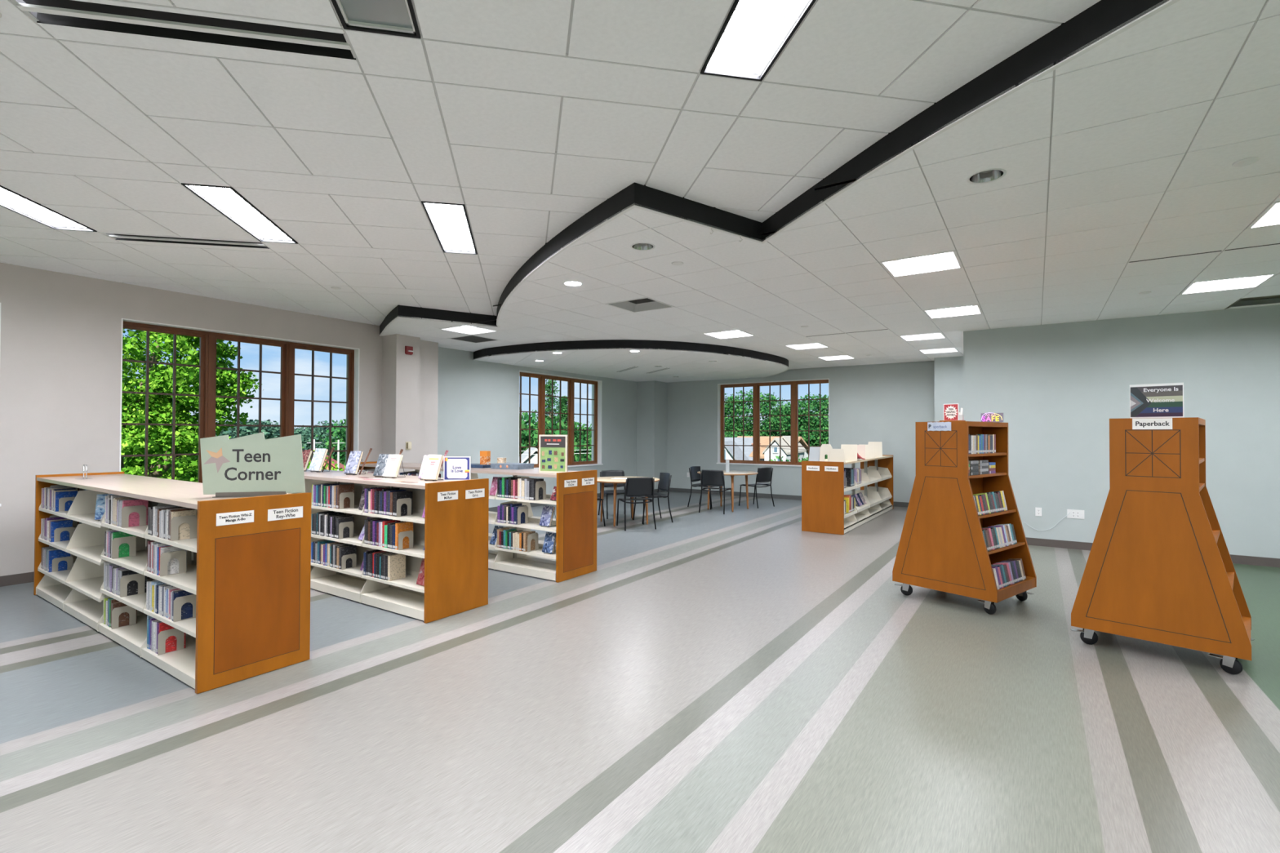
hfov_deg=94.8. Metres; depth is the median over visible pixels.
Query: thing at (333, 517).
book
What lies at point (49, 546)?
book
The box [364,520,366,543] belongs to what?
book
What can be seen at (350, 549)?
book
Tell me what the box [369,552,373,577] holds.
book
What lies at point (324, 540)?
book
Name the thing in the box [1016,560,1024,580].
paperback
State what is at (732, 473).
round table
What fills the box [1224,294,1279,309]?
return slot
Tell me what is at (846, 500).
book
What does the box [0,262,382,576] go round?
wall
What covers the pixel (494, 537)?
book
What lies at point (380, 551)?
book
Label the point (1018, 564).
paperback
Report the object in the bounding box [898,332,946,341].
recessed light
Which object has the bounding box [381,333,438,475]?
column
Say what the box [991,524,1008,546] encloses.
paperback
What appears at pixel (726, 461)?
sign holder
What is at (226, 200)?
recessed light
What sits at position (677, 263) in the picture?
sprinkler cover
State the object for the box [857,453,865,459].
cloth
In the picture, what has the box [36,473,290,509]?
countertop
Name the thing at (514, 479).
book
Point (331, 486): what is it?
book
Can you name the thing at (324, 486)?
book
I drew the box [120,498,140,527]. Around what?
book
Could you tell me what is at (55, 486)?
book
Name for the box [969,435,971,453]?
paperback
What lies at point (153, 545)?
book
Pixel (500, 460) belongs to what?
carton
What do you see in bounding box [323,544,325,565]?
book
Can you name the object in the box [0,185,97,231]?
recessed light
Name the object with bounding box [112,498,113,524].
book
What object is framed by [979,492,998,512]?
paperback
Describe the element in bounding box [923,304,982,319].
recessed light
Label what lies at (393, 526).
book
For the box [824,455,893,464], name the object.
countertop
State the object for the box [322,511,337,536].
book
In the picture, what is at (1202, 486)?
shelf
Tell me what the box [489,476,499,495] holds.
book
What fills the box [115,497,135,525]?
book
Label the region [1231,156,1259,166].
sprinkler cover
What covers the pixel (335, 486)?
book
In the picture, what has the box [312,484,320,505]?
book
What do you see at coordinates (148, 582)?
book
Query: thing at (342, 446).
tree
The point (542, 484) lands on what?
bookend
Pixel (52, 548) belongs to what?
book
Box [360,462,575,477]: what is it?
countertop
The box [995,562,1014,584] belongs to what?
paperback
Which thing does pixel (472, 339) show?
ceiling vent
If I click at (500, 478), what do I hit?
book
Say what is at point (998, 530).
paperback
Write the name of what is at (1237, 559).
baseboard
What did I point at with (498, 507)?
book
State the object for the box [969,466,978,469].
paperback
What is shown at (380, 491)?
book
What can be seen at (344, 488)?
book
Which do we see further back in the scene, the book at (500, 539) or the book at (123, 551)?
the book at (500, 539)
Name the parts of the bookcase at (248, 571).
shelf, shelf, shelf, shelf, panel, shelf, shelf, shelf, shelf, shelf, shelf, shelf, shelf, panel, shelf, shelf, shelf, shelf, panel, inlay panel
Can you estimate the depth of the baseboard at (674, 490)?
14.04 m
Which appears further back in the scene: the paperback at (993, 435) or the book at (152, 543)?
the paperback at (993, 435)
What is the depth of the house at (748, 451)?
46.13 m
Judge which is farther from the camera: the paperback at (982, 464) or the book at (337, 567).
the book at (337, 567)
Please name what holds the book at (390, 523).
on the bookcase at (453, 531)
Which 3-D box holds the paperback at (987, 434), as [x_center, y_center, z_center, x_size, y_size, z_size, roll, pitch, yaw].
[3.090,0.156,5.331,0.028,0.170,0.111,1,-1,-37]
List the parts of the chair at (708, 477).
leg, leg, backrest, cross rail, seat, leg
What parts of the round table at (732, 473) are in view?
leg, leg, leg, leg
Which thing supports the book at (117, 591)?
on the bookcase at (248, 571)
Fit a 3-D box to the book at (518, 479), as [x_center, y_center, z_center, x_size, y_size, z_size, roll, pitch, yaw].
[-1.255,0.667,6.352,0.034,0.220,0.151,0,-1,34]
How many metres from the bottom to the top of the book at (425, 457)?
0.212 m
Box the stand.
[959,408,964,420]
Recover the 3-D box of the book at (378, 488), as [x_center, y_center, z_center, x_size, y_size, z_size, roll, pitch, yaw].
[-2.307,0.654,5.201,0.022,0.210,0.151,0,-1,34]
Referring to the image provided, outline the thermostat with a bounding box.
[405,441,411,449]
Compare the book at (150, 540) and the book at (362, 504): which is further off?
the book at (362, 504)
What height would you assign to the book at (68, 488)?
0.190 m
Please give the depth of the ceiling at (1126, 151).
4.43 m
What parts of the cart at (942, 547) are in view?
panel, panel, board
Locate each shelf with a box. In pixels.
[968,452,1006,457]
[968,471,1006,478]
[978,509,1016,519]
[987,542,1025,555]
[1199,457,1204,463]
[1199,483,1204,492]
[1212,530,1219,543]
[1226,572,1234,589]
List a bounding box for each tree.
[120,328,258,482]
[122,451,198,481]
[215,419,309,449]
[224,419,275,435]
[294,420,345,462]
[295,426,320,431]
[302,446,345,471]
[315,418,346,466]
[519,407,558,435]
[519,410,591,462]
[536,379,565,434]
[552,421,591,460]
[554,395,579,454]
[573,453,591,461]
[577,422,591,440]
[724,389,814,436]
[724,428,746,437]
[760,391,828,458]
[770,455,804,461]
[786,453,808,462]
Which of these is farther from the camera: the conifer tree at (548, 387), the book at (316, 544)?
the conifer tree at (548, 387)
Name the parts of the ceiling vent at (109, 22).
blade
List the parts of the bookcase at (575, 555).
panel, shelf, shelf, shelf, shelf, shelf, shelf, shelf, shelf, shelf, shelf, shelf, shelf, shelf, panel, inlay panel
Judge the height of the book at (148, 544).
0.180 m
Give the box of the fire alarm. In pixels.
[404,346,413,355]
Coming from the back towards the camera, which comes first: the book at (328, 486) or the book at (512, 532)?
the book at (512, 532)
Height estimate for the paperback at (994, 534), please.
0.198 m
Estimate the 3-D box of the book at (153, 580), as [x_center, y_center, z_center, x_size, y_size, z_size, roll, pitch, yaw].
[-3.243,1.125,3.968,0.020,0.180,0.131,0,-1,34]
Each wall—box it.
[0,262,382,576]
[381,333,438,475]
[437,346,636,507]
[636,380,666,488]
[666,360,934,502]
[934,355,964,422]
[963,297,1279,558]
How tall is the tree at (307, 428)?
8.906 m
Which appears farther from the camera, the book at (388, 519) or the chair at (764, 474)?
the chair at (764, 474)
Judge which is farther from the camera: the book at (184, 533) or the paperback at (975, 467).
the paperback at (975, 467)
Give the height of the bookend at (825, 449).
0.274 m
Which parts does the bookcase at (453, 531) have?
panel, shelf, shelf, shelf, shelf, panel, shelf, shelf, shelf, shelf, panel, panel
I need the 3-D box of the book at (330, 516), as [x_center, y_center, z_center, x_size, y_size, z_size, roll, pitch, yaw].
[-2.864,0.937,5.575,0.032,0.200,0.151,0,-1,34]
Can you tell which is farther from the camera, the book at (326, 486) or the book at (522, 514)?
the book at (522, 514)
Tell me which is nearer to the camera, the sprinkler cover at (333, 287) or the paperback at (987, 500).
the paperback at (987, 500)
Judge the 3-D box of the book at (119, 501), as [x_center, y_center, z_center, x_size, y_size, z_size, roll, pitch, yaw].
[-3.713,0.633,4.305,0.032,0.180,0.141,0,-1,34]
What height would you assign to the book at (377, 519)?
0.220 m
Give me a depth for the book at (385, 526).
5.00 m
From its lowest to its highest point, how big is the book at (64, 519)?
0.180 m
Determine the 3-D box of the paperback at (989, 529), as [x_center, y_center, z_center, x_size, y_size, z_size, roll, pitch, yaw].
[2.966,0.970,5.060,0.036,0.198,0.142,1,-1,-37]
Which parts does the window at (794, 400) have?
sash, sill, sash, sash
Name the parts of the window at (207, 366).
sash, sash, sash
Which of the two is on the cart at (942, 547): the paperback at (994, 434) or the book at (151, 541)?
the paperback at (994, 434)
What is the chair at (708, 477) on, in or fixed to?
on the floor
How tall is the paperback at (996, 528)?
0.188 m
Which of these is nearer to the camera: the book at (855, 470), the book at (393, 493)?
the book at (393, 493)
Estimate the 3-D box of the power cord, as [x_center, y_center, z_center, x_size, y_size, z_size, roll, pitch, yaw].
[4.620,0.855,7.447,2.173,1.097,0.574,1,-1,-32]
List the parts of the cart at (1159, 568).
panel, board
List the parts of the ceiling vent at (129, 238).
blade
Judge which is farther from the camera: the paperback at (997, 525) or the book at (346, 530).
the book at (346, 530)
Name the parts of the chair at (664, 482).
leg, seat, rail, leg, backrest, leg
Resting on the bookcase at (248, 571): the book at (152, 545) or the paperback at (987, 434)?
the book at (152, 545)
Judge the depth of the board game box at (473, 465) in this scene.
7.13 m
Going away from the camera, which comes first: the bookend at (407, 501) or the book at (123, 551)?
the book at (123, 551)
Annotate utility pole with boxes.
[306,439,321,453]
[332,440,344,471]
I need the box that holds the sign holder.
[725,460,729,472]
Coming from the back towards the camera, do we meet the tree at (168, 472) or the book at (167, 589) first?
the tree at (168, 472)
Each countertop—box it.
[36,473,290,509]
[303,468,450,488]
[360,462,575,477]
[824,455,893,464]
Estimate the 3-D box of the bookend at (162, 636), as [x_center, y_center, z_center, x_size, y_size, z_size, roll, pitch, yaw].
[-3.100,1.397,3.867,0.102,0.150,0.140,0,-1,34]
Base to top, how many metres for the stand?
0.115 m
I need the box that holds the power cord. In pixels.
[1022,512,1070,530]
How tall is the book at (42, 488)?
0.180 m
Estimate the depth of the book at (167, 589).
3.73 m
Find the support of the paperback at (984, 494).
on the cart at (942, 547)
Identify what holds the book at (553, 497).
on the bookcase at (575, 555)
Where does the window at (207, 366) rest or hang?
in the wall at (60, 344)
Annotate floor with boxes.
[0,491,1279,852]
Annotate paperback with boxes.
[968,460,978,463]
[968,469,978,472]
[969,434,977,453]
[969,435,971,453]
[969,459,988,463]
[969,463,978,466]
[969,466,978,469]
[969,471,978,475]
[971,435,973,453]
[972,435,974,453]
[973,435,976,453]
[973,493,991,513]
[973,495,979,515]
[975,495,981,515]
[977,434,982,453]
[977,494,986,514]
[977,494,987,514]
[977,495,982,515]
[978,435,981,453]
[978,462,988,466]
[978,465,988,468]
[978,468,988,471]
[978,471,988,474]
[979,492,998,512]
[979,496,985,515]
[980,492,994,513]
[982,434,984,453]
[982,527,998,548]
[982,528,989,551]
[982,528,992,550]
[983,434,985,453]
[983,493,989,514]
[983,527,999,548]
[983,528,995,550]
[985,434,986,453]
[985,529,991,551]
[986,434,988,453]
[986,491,1004,511]
[986,493,992,513]
[987,525,1007,546]
[988,434,994,453]
[988,462,995,465]
[988,467,995,471]
[989,435,991,453]
[991,435,992,453]
[991,490,1007,511]
[991,494,995,512]
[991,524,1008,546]
[991,528,996,549]
[991,564,1005,587]
[991,566,1001,588]
[991,568,999,590]
[992,563,1012,585]
[994,434,995,453]
[994,493,999,511]
[994,524,1013,544]
[995,492,1002,511]
[995,527,1003,547]
[995,528,1001,547]
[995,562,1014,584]
[996,493,1001,511]
[997,524,1010,545]
[997,567,1004,588]
[998,524,1015,544]
[998,561,1017,582]
[999,527,1005,546]
[1000,490,1005,511]
[1000,561,1016,583]
[1001,560,1019,582]
[1001,564,1007,586]
[1003,564,1008,586]
[1004,564,1010,585]
[1006,525,1011,545]
[1006,558,1026,579]
[1008,560,1021,581]
[1011,524,1017,543]
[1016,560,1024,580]
[1017,560,1022,581]
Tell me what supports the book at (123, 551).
on the bookcase at (248, 571)
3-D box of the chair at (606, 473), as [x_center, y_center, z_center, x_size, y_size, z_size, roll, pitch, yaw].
[-0.444,1.224,10.695,0.522,0.828,0.568,0,-1,-18]
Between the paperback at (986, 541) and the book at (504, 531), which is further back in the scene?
the book at (504, 531)
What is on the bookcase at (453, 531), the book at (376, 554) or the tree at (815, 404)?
the book at (376, 554)
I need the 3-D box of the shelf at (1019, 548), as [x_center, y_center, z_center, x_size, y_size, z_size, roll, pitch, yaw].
[3.089,1.097,5.269,0.796,0.092,0.358,1,-1,-37]
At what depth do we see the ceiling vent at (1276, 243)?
4.82 m
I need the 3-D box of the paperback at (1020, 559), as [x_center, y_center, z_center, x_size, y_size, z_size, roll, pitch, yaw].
[3.373,1.279,5.273,0.036,0.198,0.142,1,-1,-37]
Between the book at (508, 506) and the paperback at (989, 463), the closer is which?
the paperback at (989, 463)
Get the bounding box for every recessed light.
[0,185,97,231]
[181,182,297,244]
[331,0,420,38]
[421,200,477,254]
[440,324,498,334]
[563,280,582,286]
[630,242,655,250]
[700,0,816,81]
[702,329,754,338]
[784,342,828,350]
[817,355,855,360]
[879,250,963,277]
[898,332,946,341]
[918,347,959,354]
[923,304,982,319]
[966,168,1006,183]
[1178,273,1277,294]
[1245,200,1279,229]
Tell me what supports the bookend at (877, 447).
on the bookcase at (823, 490)
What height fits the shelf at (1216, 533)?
0.078 m
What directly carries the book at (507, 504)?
on the bookcase at (575, 555)
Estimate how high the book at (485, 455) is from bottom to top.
0.165 m
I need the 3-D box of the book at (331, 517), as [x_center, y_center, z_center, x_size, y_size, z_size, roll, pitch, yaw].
[-2.839,0.942,5.555,0.030,0.190,0.151,0,-1,34]
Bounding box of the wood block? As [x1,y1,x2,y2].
[939,420,965,422]
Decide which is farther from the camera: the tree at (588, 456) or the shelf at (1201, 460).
the tree at (588, 456)
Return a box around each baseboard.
[0,571,34,586]
[488,493,613,511]
[653,488,664,493]
[669,487,908,507]
[1025,537,1279,567]
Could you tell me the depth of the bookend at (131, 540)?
4.36 m
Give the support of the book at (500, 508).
on the bookcase at (575, 555)
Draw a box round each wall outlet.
[1035,507,1041,516]
[1066,509,1084,519]
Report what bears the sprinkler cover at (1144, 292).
attached to the ceiling at (1126, 151)
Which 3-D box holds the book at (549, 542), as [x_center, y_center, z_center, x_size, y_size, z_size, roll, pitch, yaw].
[-0.943,1.216,6.153,0.140,0.208,0.092,0,-1,34]
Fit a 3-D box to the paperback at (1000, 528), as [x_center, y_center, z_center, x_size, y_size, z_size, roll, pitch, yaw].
[3.134,0.977,5.187,0.042,0.188,0.140,1,-1,-37]
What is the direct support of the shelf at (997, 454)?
attached to the cart at (942, 547)
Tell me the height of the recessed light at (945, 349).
0.087 m
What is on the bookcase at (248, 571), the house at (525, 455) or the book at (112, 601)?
the book at (112, 601)
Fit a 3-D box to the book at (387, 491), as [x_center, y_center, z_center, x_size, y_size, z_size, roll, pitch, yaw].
[-2.109,0.653,5.071,0.030,0.210,0.151,0,-1,34]
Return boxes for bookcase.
[33,471,311,693]
[290,468,488,623]
[358,461,597,582]
[801,454,893,534]
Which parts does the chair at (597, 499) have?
leg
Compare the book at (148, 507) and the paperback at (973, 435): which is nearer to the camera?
the book at (148, 507)
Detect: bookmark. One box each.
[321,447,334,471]
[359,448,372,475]
[440,449,448,469]
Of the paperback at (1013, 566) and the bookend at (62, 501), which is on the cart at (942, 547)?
the paperback at (1013, 566)
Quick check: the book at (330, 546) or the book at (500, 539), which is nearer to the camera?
the book at (330, 546)
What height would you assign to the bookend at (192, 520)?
0.150 m
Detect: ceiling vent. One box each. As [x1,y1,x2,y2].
[16,0,362,73]
[99,231,274,252]
[446,334,500,343]
[805,328,888,337]
[1127,243,1279,262]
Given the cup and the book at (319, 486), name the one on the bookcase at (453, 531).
the book at (319, 486)
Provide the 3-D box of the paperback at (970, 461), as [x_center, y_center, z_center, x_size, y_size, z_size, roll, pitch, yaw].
[2.886,0.312,5.176,0.150,0.024,0.111,1,-1,-37]
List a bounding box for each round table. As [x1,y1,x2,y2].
[597,476,659,526]
[697,470,757,511]
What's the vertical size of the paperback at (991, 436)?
0.160 m
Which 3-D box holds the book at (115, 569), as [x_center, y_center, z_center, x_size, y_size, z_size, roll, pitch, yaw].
[-3.773,1.128,4.332,0.022,0.180,0.141,0,-1,34]
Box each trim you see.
[379,0,1179,336]
[473,339,788,377]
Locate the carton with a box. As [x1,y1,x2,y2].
[497,457,506,462]
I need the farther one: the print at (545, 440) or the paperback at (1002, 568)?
the print at (545, 440)
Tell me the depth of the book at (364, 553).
5.18 m
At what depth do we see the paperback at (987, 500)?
5.15 m
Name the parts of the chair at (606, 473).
leg, leg, backrest, seat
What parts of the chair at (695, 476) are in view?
leg, backrest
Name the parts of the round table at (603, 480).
leg, leg, leg, leg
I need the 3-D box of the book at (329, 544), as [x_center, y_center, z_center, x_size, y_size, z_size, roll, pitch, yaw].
[-2.874,1.207,5.573,0.028,0.210,0.151,0,-1,34]
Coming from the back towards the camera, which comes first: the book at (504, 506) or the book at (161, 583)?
the book at (504, 506)
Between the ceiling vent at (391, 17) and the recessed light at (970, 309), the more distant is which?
the recessed light at (970, 309)
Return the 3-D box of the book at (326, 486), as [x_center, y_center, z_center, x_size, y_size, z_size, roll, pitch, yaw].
[-2.922,0.662,5.615,0.020,0.200,0.151,0,-1,34]
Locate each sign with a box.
[200,431,305,497]
[443,456,471,480]
[981,413,1003,422]
[1129,382,1183,417]
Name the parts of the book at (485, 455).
lid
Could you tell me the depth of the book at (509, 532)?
6.35 m
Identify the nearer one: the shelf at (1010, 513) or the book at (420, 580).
the book at (420, 580)
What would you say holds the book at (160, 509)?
on the bookcase at (248, 571)
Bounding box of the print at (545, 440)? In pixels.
[544,439,560,441]
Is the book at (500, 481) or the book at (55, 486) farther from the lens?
the book at (500, 481)
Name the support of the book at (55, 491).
on the bookcase at (248, 571)
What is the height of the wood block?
0.016 m
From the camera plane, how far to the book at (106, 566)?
4.39 m
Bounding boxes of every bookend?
[52,556,73,572]
[53,526,75,542]
[58,497,75,511]
[75,464,90,479]
[111,536,136,559]
[111,605,136,629]
[120,573,145,597]
[121,505,146,528]
[157,628,184,655]
[160,550,186,576]
[170,515,197,541]
[173,594,195,622]
[338,492,354,509]
[338,521,353,539]
[341,553,356,569]
[396,497,411,516]
[398,530,413,550]
[516,506,528,524]
[527,532,537,552]
[535,480,546,500]
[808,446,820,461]
[819,444,832,461]
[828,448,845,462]
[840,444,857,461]
[857,444,865,458]
[865,444,873,457]
[867,441,882,457]
[868,466,876,470]
[868,486,876,491]
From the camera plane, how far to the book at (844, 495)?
9.24 m
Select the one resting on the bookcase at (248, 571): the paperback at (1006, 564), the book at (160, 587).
the book at (160, 587)
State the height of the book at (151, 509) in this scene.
0.170 m
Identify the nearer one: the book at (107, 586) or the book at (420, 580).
the book at (107, 586)
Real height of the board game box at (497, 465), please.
0.060 m
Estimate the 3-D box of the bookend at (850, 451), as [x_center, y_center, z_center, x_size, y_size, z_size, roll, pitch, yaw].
[3.388,0.422,9.525,0.260,0.263,0.100,0,-1,30]
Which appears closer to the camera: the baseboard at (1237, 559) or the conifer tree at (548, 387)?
the baseboard at (1237, 559)
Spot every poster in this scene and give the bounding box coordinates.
[538,435,567,473]
[943,403,958,420]
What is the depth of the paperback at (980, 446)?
5.19 m
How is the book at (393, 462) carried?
on the easel
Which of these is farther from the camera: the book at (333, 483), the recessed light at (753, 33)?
the book at (333, 483)
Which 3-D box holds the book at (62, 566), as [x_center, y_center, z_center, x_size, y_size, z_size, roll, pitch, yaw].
[-5.253,1.209,5.324,0.034,0.190,0.141,0,-1,34]
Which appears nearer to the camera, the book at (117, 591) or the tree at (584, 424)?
the book at (117, 591)
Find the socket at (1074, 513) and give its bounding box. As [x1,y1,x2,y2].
[1071,511,1079,516]
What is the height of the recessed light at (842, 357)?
0.087 m
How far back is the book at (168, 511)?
3.73 m
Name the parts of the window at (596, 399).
sash, sash, sill, sash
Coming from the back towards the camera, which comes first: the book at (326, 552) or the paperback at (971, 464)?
the book at (326, 552)
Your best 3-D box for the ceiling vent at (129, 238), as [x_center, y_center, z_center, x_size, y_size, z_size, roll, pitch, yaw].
[-3.894,-1.620,5.106,1.196,0.052,0.296,0,-1,-11]
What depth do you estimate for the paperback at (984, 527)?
5.08 m
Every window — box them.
[0,302,1,506]
[119,318,359,483]
[518,370,603,469]
[716,378,829,466]
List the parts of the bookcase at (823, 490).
panel, shelf, shelf, shelf, shelf, shelf, shelf, shelf, shelf, shelf, panel, shelf, shelf, shelf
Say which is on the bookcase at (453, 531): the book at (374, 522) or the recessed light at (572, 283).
the book at (374, 522)
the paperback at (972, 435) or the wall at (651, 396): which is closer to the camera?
the paperback at (972, 435)
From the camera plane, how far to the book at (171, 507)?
3.86 m
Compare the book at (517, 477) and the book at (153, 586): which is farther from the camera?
the book at (517, 477)
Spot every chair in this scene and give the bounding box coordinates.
[596,497,605,526]
[598,470,631,519]
[616,477,656,530]
[632,472,673,524]
[687,466,722,508]
[698,469,732,514]
[738,466,774,508]
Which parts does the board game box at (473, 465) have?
lid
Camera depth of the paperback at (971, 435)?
5.10 m
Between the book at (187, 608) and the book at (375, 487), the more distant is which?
the book at (375, 487)
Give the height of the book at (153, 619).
0.200 m
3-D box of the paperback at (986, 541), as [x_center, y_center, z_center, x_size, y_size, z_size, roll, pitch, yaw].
[2.881,0.969,4.995,0.036,0.198,0.142,1,-1,-37]
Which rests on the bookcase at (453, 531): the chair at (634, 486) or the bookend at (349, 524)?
the bookend at (349, 524)
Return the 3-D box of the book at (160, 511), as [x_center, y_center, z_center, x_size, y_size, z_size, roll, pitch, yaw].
[-3.062,0.634,3.855,0.022,0.170,0.131,0,-1,34]
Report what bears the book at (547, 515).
on the easel
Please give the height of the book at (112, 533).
0.180 m
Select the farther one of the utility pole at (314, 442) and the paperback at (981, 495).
the utility pole at (314, 442)
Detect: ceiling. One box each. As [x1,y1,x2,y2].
[0,0,1100,325]
[15,0,758,252]
[380,0,1279,369]
[475,347,788,382]
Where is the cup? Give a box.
[959,414,964,420]
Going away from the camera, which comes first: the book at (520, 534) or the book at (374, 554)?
the book at (374, 554)
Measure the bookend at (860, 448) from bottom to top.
0.240 m
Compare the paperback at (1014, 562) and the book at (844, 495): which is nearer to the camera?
the paperback at (1014, 562)
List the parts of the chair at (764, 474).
leg, seat, leg, backrest, leg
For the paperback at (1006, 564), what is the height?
0.198 m
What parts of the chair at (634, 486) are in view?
leg, leg, seat, cross rail, backrest, leg, leg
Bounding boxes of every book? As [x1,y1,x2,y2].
[40,518,44,538]
[40,546,52,568]
[41,546,54,568]
[42,488,44,508]
[42,519,44,539]
[44,486,66,508]
[44,520,45,540]
[44,547,56,570]
[45,487,56,509]
[45,516,67,540]
[46,519,64,541]
[46,548,57,570]
[47,487,69,509]
[48,519,70,541]
[48,549,70,572]
[49,489,51,510]
[49,520,72,542]
[51,487,72,510]
[53,488,75,511]
[53,489,76,511]
[54,490,77,511]
[94,493,112,519]
[102,595,110,622]
[103,561,111,588]
[103,597,111,624]
[104,496,107,523]
[104,531,106,555]
[104,564,106,589]
[105,565,106,590]
[106,494,117,523]
[106,498,107,523]
[106,532,108,556]
[106,564,108,591]
[106,600,107,625]
[107,530,119,557]
[107,563,115,591]
[108,499,111,524]
[108,598,113,627]
[109,533,111,558]
[109,564,117,591]
[110,495,126,524]
[110,599,119,627]
[111,531,135,557]
[111,533,112,558]
[111,566,122,592]
[111,601,137,627]
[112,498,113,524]
[112,568,116,594]
[113,497,131,525]
[114,568,116,594]
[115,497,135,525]
[115,567,126,594]
[116,501,118,525]
[116,568,125,595]
[117,498,138,526]
[119,501,119,526]
[119,568,128,595]
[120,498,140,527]
[121,569,146,595]
[122,499,147,527]
[146,540,153,571]
[146,580,156,609]
[146,618,150,648]
[147,506,151,534]
[147,544,149,572]
[147,582,151,609]
[148,619,150,648]
[149,506,152,534]
[149,541,155,572]
[149,582,151,610]
[150,617,156,649]
[151,509,152,535]
[151,541,159,573]
[151,545,152,573]
[151,580,160,610]
[151,585,154,612]
[151,622,152,651]
[152,505,168,535]
[152,543,156,573]
[152,620,159,652]
[153,505,178,536]
[153,584,155,612]
[154,544,156,573]
[155,506,175,536]
[155,542,168,574]
[155,582,164,600]
[155,583,167,613]
[155,621,160,653]
[155,621,161,653]
[156,506,181,537]
[156,545,171,575]
[158,546,168,575]
[158,584,169,613]
[159,511,161,537]
[159,586,162,615]
[159,622,186,653]
[160,509,166,537]
[160,546,186,574]
[161,588,162,615]
[162,510,166,538]
[162,585,169,616]
[163,585,173,617]
[164,511,166,538]
[164,512,166,538]
[165,590,167,617]
[166,507,190,539]
[166,589,168,617]
[167,586,177,618]
[168,508,194,540]
[168,511,169,539]
[168,588,180,618]
[169,591,171,619]
[171,509,196,539]
[171,589,182,619]
[172,590,193,621]
[302,449,312,471]
[308,448,328,471]
[311,483,328,505]
[311,514,314,534]
[311,542,312,562]
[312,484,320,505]
[312,539,328,562]
[313,541,318,563]
[314,485,315,506]
[314,513,316,534]
[315,484,318,506]
[315,542,317,564]
[316,511,331,534]
[317,484,320,506]
[317,511,334,535]
[317,540,334,564]
[318,542,325,564]
[319,486,320,506]
[319,513,322,535]
[320,483,335,506]
[320,515,322,535]
[321,483,338,506]
[321,544,324,564]
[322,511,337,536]
[323,485,325,506]
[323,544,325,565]
[324,485,326,506]
[324,515,327,536]
[324,542,334,565]
[325,515,327,536]
[326,485,329,507]
[326,542,337,565]
[327,511,343,537]
[327,542,340,566]
[328,486,329,507]
[328,514,345,537]
[329,484,343,507]
[329,546,331,566]
[330,516,332,537]
[330,542,343,567]
[331,484,337,508]
[331,514,347,537]
[333,485,337,508]
[333,542,348,568]
[334,515,352,537]
[334,544,352,568]
[336,515,354,538]
[336,547,338,568]
[337,484,354,509]
[338,545,356,569]
[343,450,364,474]
[358,486,375,510]
[358,517,372,540]
[360,550,368,570]
[363,551,366,575]
[364,487,378,512]
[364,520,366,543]
[365,487,383,512]
[365,549,382,575]
[366,517,381,544]
[367,553,369,576]
[368,491,370,513]
[368,521,369,544]
[369,518,386,545]
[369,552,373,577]
[370,488,381,513]
[372,488,388,513]
[372,519,388,545]
[372,551,386,577]
[373,453,390,476]
[373,554,375,577]
[375,490,379,514]
[375,519,392,546]
[375,551,386,577]
[376,522,378,546]
[377,551,391,578]
[378,490,382,514]
[378,521,382,546]
[379,556,381,578]
[380,491,382,515]
[380,522,382,546]
[380,552,395,579]
[382,454,403,477]
[382,488,399,515]
[382,520,400,547]
[383,491,386,515]
[383,552,395,580]
[384,524,387,547]
[385,553,398,580]
[386,488,402,515]
[386,520,404,548]
[387,553,405,581]
[388,489,405,515]
[389,490,405,515]
[389,524,395,549]
[392,491,404,516]
[392,524,395,549]
[395,491,412,516]
[395,521,413,550]
[416,558,424,586]
[417,455,428,479]
[422,454,444,479]
[422,504,425,517]
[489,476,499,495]
[489,525,503,545]
[497,477,502,497]
[497,505,500,522]
[497,527,509,547]
[498,530,503,547]
[499,480,502,497]
[499,502,512,522]
[501,531,503,548]
[502,476,514,497]
[502,504,509,523]
[503,504,510,523]
[503,528,515,548]
[504,478,508,497]
[505,529,516,548]
[506,479,508,497]
[506,506,510,523]
[506,530,515,549]
[507,506,510,524]
[508,476,520,498]
[509,532,511,549]
[510,502,521,524]
[511,479,517,498]
[511,506,514,524]
[511,529,523,549]
[512,480,517,498]
[512,533,515,550]
[513,505,526,524]
[515,480,517,498]
[515,530,527,550]
[516,533,519,551]
[517,477,527,498]
[519,477,531,499]
[519,531,528,551]
[521,480,524,499]
[521,533,523,551]
[523,530,535,551]
[524,478,537,499]
[526,480,528,500]
[528,480,531,500]
[531,478,543,500]
[539,505,555,526]
[542,532,555,553]
[550,486,556,501]
[844,467,853,485]
[844,468,851,486]
[844,494,850,511]
[844,496,849,512]
[844,497,848,512]
[853,468,857,483]
[853,493,862,506]
[857,492,866,505]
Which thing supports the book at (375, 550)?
on the bookcase at (453, 531)
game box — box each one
[471,463,490,468]
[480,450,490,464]
[490,462,533,469]
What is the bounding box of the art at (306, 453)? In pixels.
[302,449,310,468]
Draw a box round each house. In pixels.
[309,448,344,471]
[520,447,537,463]
[724,437,752,460]
[724,440,749,460]
[737,435,808,461]
[762,437,791,461]
[781,435,806,460]
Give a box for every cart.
[892,421,1036,614]
[1070,417,1254,674]
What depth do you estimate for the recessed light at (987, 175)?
3.46 m
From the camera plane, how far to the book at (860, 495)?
10.26 m
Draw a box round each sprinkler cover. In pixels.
[330,286,341,289]
[671,261,683,265]
[1138,291,1151,294]
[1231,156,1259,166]

